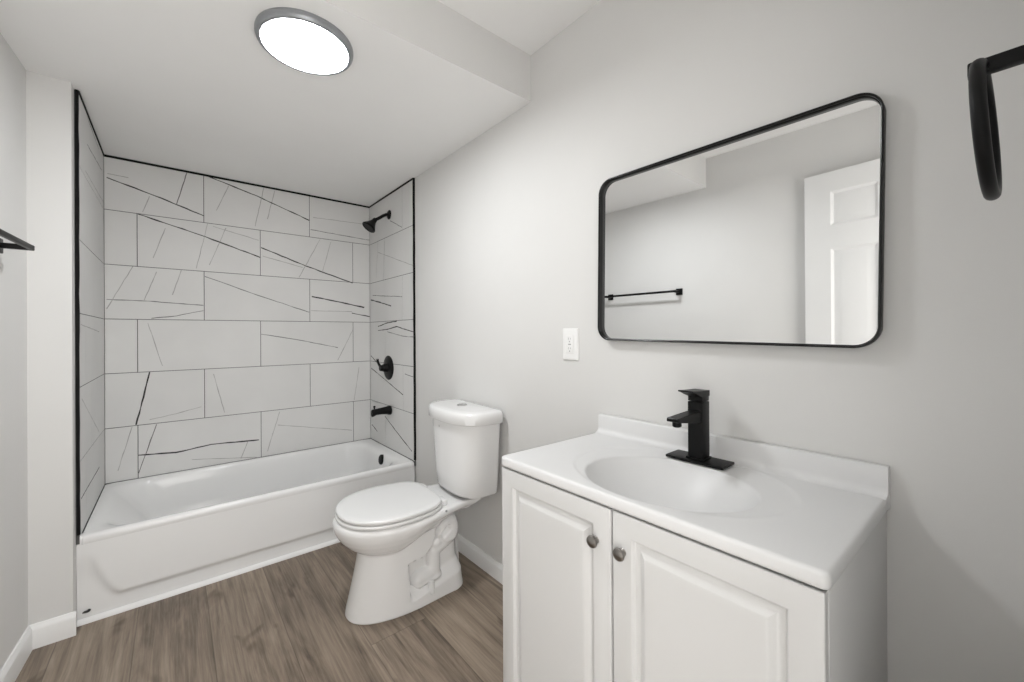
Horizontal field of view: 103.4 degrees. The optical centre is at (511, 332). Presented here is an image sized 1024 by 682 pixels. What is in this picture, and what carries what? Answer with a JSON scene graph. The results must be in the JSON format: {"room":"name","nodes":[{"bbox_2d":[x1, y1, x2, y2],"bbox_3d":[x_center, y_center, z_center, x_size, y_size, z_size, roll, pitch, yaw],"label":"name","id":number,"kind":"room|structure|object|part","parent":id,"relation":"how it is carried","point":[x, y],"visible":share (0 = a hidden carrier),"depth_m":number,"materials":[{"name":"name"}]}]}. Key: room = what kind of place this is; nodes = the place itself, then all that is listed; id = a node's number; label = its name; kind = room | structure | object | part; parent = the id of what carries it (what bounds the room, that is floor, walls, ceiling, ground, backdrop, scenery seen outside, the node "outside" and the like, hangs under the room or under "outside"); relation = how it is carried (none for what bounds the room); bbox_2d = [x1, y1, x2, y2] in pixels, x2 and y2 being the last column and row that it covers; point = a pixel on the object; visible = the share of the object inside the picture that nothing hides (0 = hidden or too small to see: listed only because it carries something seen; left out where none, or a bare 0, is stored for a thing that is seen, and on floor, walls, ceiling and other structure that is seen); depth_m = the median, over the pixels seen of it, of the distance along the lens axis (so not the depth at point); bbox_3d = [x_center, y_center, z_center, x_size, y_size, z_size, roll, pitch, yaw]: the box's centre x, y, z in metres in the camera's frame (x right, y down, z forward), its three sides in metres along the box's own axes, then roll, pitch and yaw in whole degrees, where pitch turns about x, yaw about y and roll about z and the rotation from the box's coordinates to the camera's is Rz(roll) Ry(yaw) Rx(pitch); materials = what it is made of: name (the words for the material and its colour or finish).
{"room":"bathroom","nodes":[
{"label":"bathroom","id":0,"kind":"room"},
{"bbox_2d":[0,33,27,669],"bbox_3d":[-1.442,-0.067,0.837,0.270,2.560,3.580,0,0,-40],"label":"wall","id":1,"kind":"structure","parent":0,"point":[13,212],"depth_m":1.44,"materials":[{"name":"paint"}]},
{"bbox_2d":[0,626,32,681],"bbox_3d":[-1.117,1.165,0.582,0.014,0.092,2.439,0,0,-37],"label":"baseboard","id":2,"kind":"structure","parent":1,"relation":"attached to","point":[18,657],"depth_m":1.44,"materials":[{"name":"paint"}]},
{"bbox_2d":[0,229,34,253],"bbox_3d":[-1.483,-0.289,1.116,0.083,0.048,0.642,0,0,-37],"label":"towel bar","id":3,"kind":"object","parent":1,"relation":"attached to","point":[20,244],"visible":1,"depth_m":1.33,"materials":[{"name":"black metal"}]},
{"bbox_3d":[-1.658,-0.288,1.356,0.074,0.018,0.018,0,0,-37],"label":"post","id":4,"kind":"part","parent":3,"relation":"part of","materials":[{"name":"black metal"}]},
{"bbox_2d":[26,70,104,624],"bbox_3d":[-2.085,0.105,1.922,0.131,2.227,0.848,0,0,-40],"label":"wall","id":5,"kind":"structure","parent":0,"point":[50,200],"depth_m":1.61,"materials":[{"name":"paint"}]},
{"bbox_2d":[28,611,76,649],"bbox_3d":[-1.804,1.171,1.588,0.128,0.092,0.014,0,0,-40],"label":"baseboard","id":6,"kind":"structure","parent":5,"relation":"attached to","point":[46,632],"depth_m":1.59,"materials":[{"name":"paint"}]},
{"bbox_2d":[75,89,80,535],"bbox_3d":[-1.807,-0.084,1.682,0.012,1.850,0.010,0,0,-40],"label":"trim","id":7,"kind":"structure","parent":5,"relation":"attached to","point":[77,198],"depth_m":1.68,"materials":[{"name":"black metal"}]},
{"bbox_2d":[78,90,103,155],"bbox_3d":[-2.057,-1.002,1.986,0.004,0.011,0.776,0,0,-40],"label":"trim","id":8,"kind":"structure","parent":5,"relation":"attached to","point":[81,98],"depth_m":1.91,"materials":[{"name":"black metal"}]},
{"bbox_2d":[103,156,370,484],"bbox_3d":[-1.808,0.105,2.776,1.650,2.227,0.130,0,0,-40],"label":"wall","id":9,"kind":"structure","parent":0,"point":[237,315],"depth_m":2.64,"materials":[{"name":"tile"}]},
{"bbox_2d":[104,154,368,207],"bbox_3d":[-1.725,-1.002,2.766,1.511,0.012,0.004,0,0,-40],"label":"trim","id":10,"kind":"structure","parent":9,"relation":"attached to","point":[105,155],"depth_m":2.64,"materials":[{"name":"black metal"}]},
{"bbox_2d":[15,542,502,681],"bbox_3d":[-0.754,1.260,1.401,2.040,0.100,3.580,0,0,-40],"label":"floor","id":11,"kind":"structure","parent":0,"point":[286,620],"depth_m":1.60,"materials":[{"name":"wood"}]},
{"bbox_2d":[76,439,414,619],"bbox_3d":[-1.470,1.033,2.461,1.521,0.366,0.775,0,0,-40],"label":"bathtub","id":12,"kind":"object","parent":11,"relation":"on","point":[146,537],"visible":0.75,"depth_m":2.13,"materials":[{"name":"ceramic"}]},
{"bbox_2d":[77,538,339,626],"bbox_3d":[-1.215,1.205,2.165,1.530,0.019,0.016,0,0,-40],"label":"trim","id":13,"kind":"structure","parent":12,"relation":"attached to","point":[140,603],"depth_m":1.93,"materials":[{"name":"paint"}]},
{"bbox_3d":[-0.909,0.893,2.843,0.048,0.072,0.068,0,0,-40],"label":"overflow plate","id":14,"kind":"part","parent":12,"relation":"part of","materials":[{"name":"black metal"}]},
{"bbox_2d":[332,399,502,624],"bbox_3d":[-0.453,0.786,1.882,0.701,0.846,0.471,0,0,-37],"label":"toilet","id":15,"kind":"object","parent":11,"relation":"on","point":[403,536],"visible":1,"depth_m":1.82,"materials":[{"name":"glazed porcelain"},{"name":"plastic"}]},
{"bbox_3d":[-0.562,0.763,1.819,0.424,0.023,0.405,0,0,-37],"label":"seat lid","id":16,"kind":"part","parent":15,"relation":"part of","materials":[{"name":"plastic"}]},
{"bbox_3d":[-0.561,0.784,1.821,0.432,0.015,0.407,0,0,-37],"label":"seat","id":17,"kind":"part","parent":15,"relation":"part of","materials":[{"name":"plastic"}]},
{"bbox_3d":[-0.473,1.001,1.885,0.670,0.416,0.415,0,0,-37],"label":"bowl","id":18,"kind":"part","parent":15,"relation":"part of","materials":[{"name":"white ceramic"}]},
{"bbox_3d":[-0.266,0.398,2.025,0.228,0.061,0.471,0,0,-37],"label":"tank lid","id":19,"kind":"part","parent":15,"relation":"part of","materials":[{"name":"white ceramic"}]},
{"bbox_3d":[-0.260,0.596,2.028,0.204,0.356,0.442,0,0,-37],"label":"tank","id":20,"kind":"part","parent":15,"relation":"part of","materials":[{"name":"white ceramic"}]},
{"bbox_2d":[502,466,887,681],"bbox_3d":[0.393,0.797,1.045,0.485,0.811,0.792,0,0,-40],"label":"vanity cabinet","id":21,"kind":"object","parent":11,"relation":"on","point":[593,591],"visible":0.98,"depth_m":0.84,"materials":[{"name":"white wood"}]},
{"bbox_3d":[0.104,0.754,1.059,0.019,0.711,0.386,0,0,-41],"label":"door","id":22,"kind":"part","parent":21,"relation":"part of","materials":[{"name":"white wood"}]},
{"bbox_3d":[0.186,0.480,0.930,0.022,0.028,0.028,0,0,-40],"label":"knob","id":23,"kind":"part","parent":21,"relation":"part of","materials":[{"name":"silver metal"}]},
{"bbox_3d":[0.233,0.480,0.876,0.022,0.028,0.028,0,0,-40],"label":"knob","id":24,"kind":"part","parent":21,"relation":"part of","materials":[{"name":"silver metal"}]},
{"bbox_2d":[502,413,889,589],"bbox_3d":[0.400,0.390,1.047,0.473,0.186,0.793,0,0,-40],"label":"sink","id":25,"kind":"object","parent":21,"relation":"in","point":[801,515],"visible":0.96,"depth_m":0.96,"materials":[{"name":"ceramic"}]},
{"bbox_2d":[666,389,733,469],"bbox_3d":[0.487,0.260,1.110,0.182,0.204,0.162,0,0,-40],"label":"sink faucet","id":26,"kind":"object","parent":25,"relation":"on","point":[697,415],"visible":1,"depth_m":1.12,"materials":[{"name":"black metal"}]},
{"bbox_3d":[0.465,0.235,1.092,0.126,0.031,0.033,0,0,-40],"label":"spout","id":27,"kind":"part","parent":26,"relation":"part of","materials":[{"name":"black metal"}]},
{"bbox_3d":[0.508,0.175,1.129,0.096,0.034,0.042,0,0,-40],"label":"lever","id":28,"kind":"part","parent":26,"relation":"part of","materials":[{"name":"black metal"}]},
{"bbox_3d":[0.529,0.358,1.145,0.074,0.008,0.162,0,0,-40],"label":"plate","id":29,"kind":"part","parent":26,"relation":"part of","materials":[{"name":"black metal"}]},
{"bbox_3d":[0.358,0.752,0.762,0.018,0.711,0.384,0,0,-41],"label":"door","id":30,"kind":"part","parent":21,"relation":"part of","materials":[{"name":"white wood"}]},
{"bbox_2d":[0,0,530,205],"bbox_3d":[-1.186,-1.180,1.982,1.703,0.333,1.920,0,0,-40],"label":"ceiling","id":31,"kind":"structure","parent":0,"point":[189,85],"depth_m":1.68,"materials":[{"name":"paint"}]},
{"bbox_2d":[254,7,352,75],"bbox_3d":[-0.721,-1.004,1.417,0.308,0.025,0.308,0,0,-40],"label":"recessed light","id":32,"kind":"object","parent":31,"relation":"in","point":[301,40],"visible":1,"depth_m":1.38,"materials":[{"name":"white plastic"}]},
{"bbox_2d":[437,0,600,54],"bbox_3d":[-0.116,-1.291,0.622,2.040,0.128,1.540,0,0,-40],"label":"ceiling","id":33,"kind":"structure","parent":0,"point":[528,25],"depth_m":1.57,"materials":[{"name":"paint"}]},
{"bbox_2d":[370,0,1023,681],"bbox_3d":[-0.028,-0.073,2.015,0.129,2.560,3.580,0,0,-40],"label":"wall","id":34,"kind":"structure","parent":0,"point":[506,223],"depth_m":1.07,"materials":[{"name":"paint"}]},
{"bbox_2d":[362,210,390,232],"bbox_3d":[-0.969,-0.801,2.889,0.193,0.183,0.100,0,0,-40],"label":"shower","id":35,"kind":"object","parent":34,"relation":"attached to","point":[369,225],"visible":1,"depth_m":2.87,"materials":[{"name":"black metal"}]},
{"bbox_3d":[-0.942,-0.829,2.912,0.114,0.081,0.022,0,0,-40],"label":"arm","id":36,"kind":"part","parent":35,"relation":"part of","materials":[{"name":"black metal"}]},
{"bbox_2d":[371,405,391,416],"bbox_3d":[-0.940,0.561,2.904,0.139,0.078,0.068,0,0,-40],"label":"tub spout","id":37,"kind":"object","parent":34,"relation":"attached to","point":[387,410],"visible":1,"depth_m":2.89,"materials":[{"name":"black metal"}]},
{"bbox_2d":[376,356,393,379],"bbox_3d":[-0.935,0.259,2.943,0.080,0.178,0.178,0,0,-40],"label":"shower valve","id":38,"kind":"object","parent":34,"relation":"attached to","point":[387,367],"visible":1,"depth_m":2.93,"materials":[{"name":"black metal"}]},
{"bbox_3d":[-0.958,0.237,2.939,0.040,0.087,0.066,0,0,-40],"label":"lever","id":39,"kind":"part","parent":38,"relation":"part of","materials":[{"name":"black metal"}]},
{"bbox_2d":[369,178,412,207],"bbox_3d":[-0.899,-1.008,2.951,0.004,0.011,0.776,0,0,-40],"label":"trim","id":40,"kind":"structure","parent":34,"relation":"attached to","point":[411,179],"depth_m":2.90,"materials":[{"name":"black metal"}]},
{"bbox_2d":[412,178,415,459],"bbox_3d":[-0.641,-0.089,2.654,0.014,1.850,0.010,0,0,-40],"label":"trim","id":41,"kind":"structure","parent":34,"relation":"attached to","point":[413,180],"depth_m":2.65,"materials":[{"name":"black metal"}]},
{"bbox_2d":[458,534,502,584],"bbox_3d":[-0.151,1.165,2.072,0.014,0.085,1.507,0,0,-40],"label":"baseboard","id":42,"kind":"structure","parent":34,"relation":"attached to","point":[494,568],"depth_m":2.07,"materials":[{"name":"paint"}]},
{"bbox_2d":[563,328,578,360],"bbox_3d":[0.232,0.047,1.609,0.010,0.127,0.082,0,0,-40],"label":"wall outlet","id":43,"kind":"object","parent":34,"relation":"attached to","point":[570,335],"visible":1,"depth_m":1.60,"materials":[{"name":"white plastic"}]},
{"bbox_2d":[566,335,573,353],"bbox_3d":[0.231,0.047,1.609,0.005,0.072,0.037,0,0,-40],"label":"receptacle","id":44,"kind":"object","parent":43,"relation":"attached to","point":[569,338],"depth_m":1.61,"materials":[{"name":"white plastic"}]},
{"bbox_2d":[598,93,885,347],"bbox_3d":[0.571,-0.255,1.186,0.029,0.575,0.771,0,1,-40],"label":"wall mirror","id":45,"kind":"object","parent":34,"relation":"attached to","point":[772,234],"visible":1,"depth_m":1.08,"materials":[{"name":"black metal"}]},
{"bbox_2d":[595,413,889,509],"bbox_3d":[0.569,0.344,1.183,0.039,0.094,0.785,0,0,-40],"label":"backsplash","id":46,"kind":"structure","parent":34,"relation":"attached to","point":[856,476],"depth_m":1.05,"materials":[{"name":"stone"}]},
{"bbox_3d":[0.321,-0.014,0.128,1.770,2.432,0.115,0,0,-40],"label":"wall","id":47,"kind":"structure","parent":0,"visible":0},
{"bbox_2d":[967,45,1023,200],"bbox_3d":[0.590,-0.255,0.476,0.168,0.187,0.071,0,0,-40],"label":"towel ring","id":48,"kind":"object","parent":47,"relation":"attached to","point":[982,105],"visible":1,"depth_m":0.46,"materials":[{"name":"black metal"}]},
{"bbox_3d":[0.587,-0.323,0.479,0.016,0.017,0.062,0,0,-40],"label":"arm","id":49,"kind":"part","parent":48,"relation":"part of","materials":[{"name":"black metal"}]}
]}

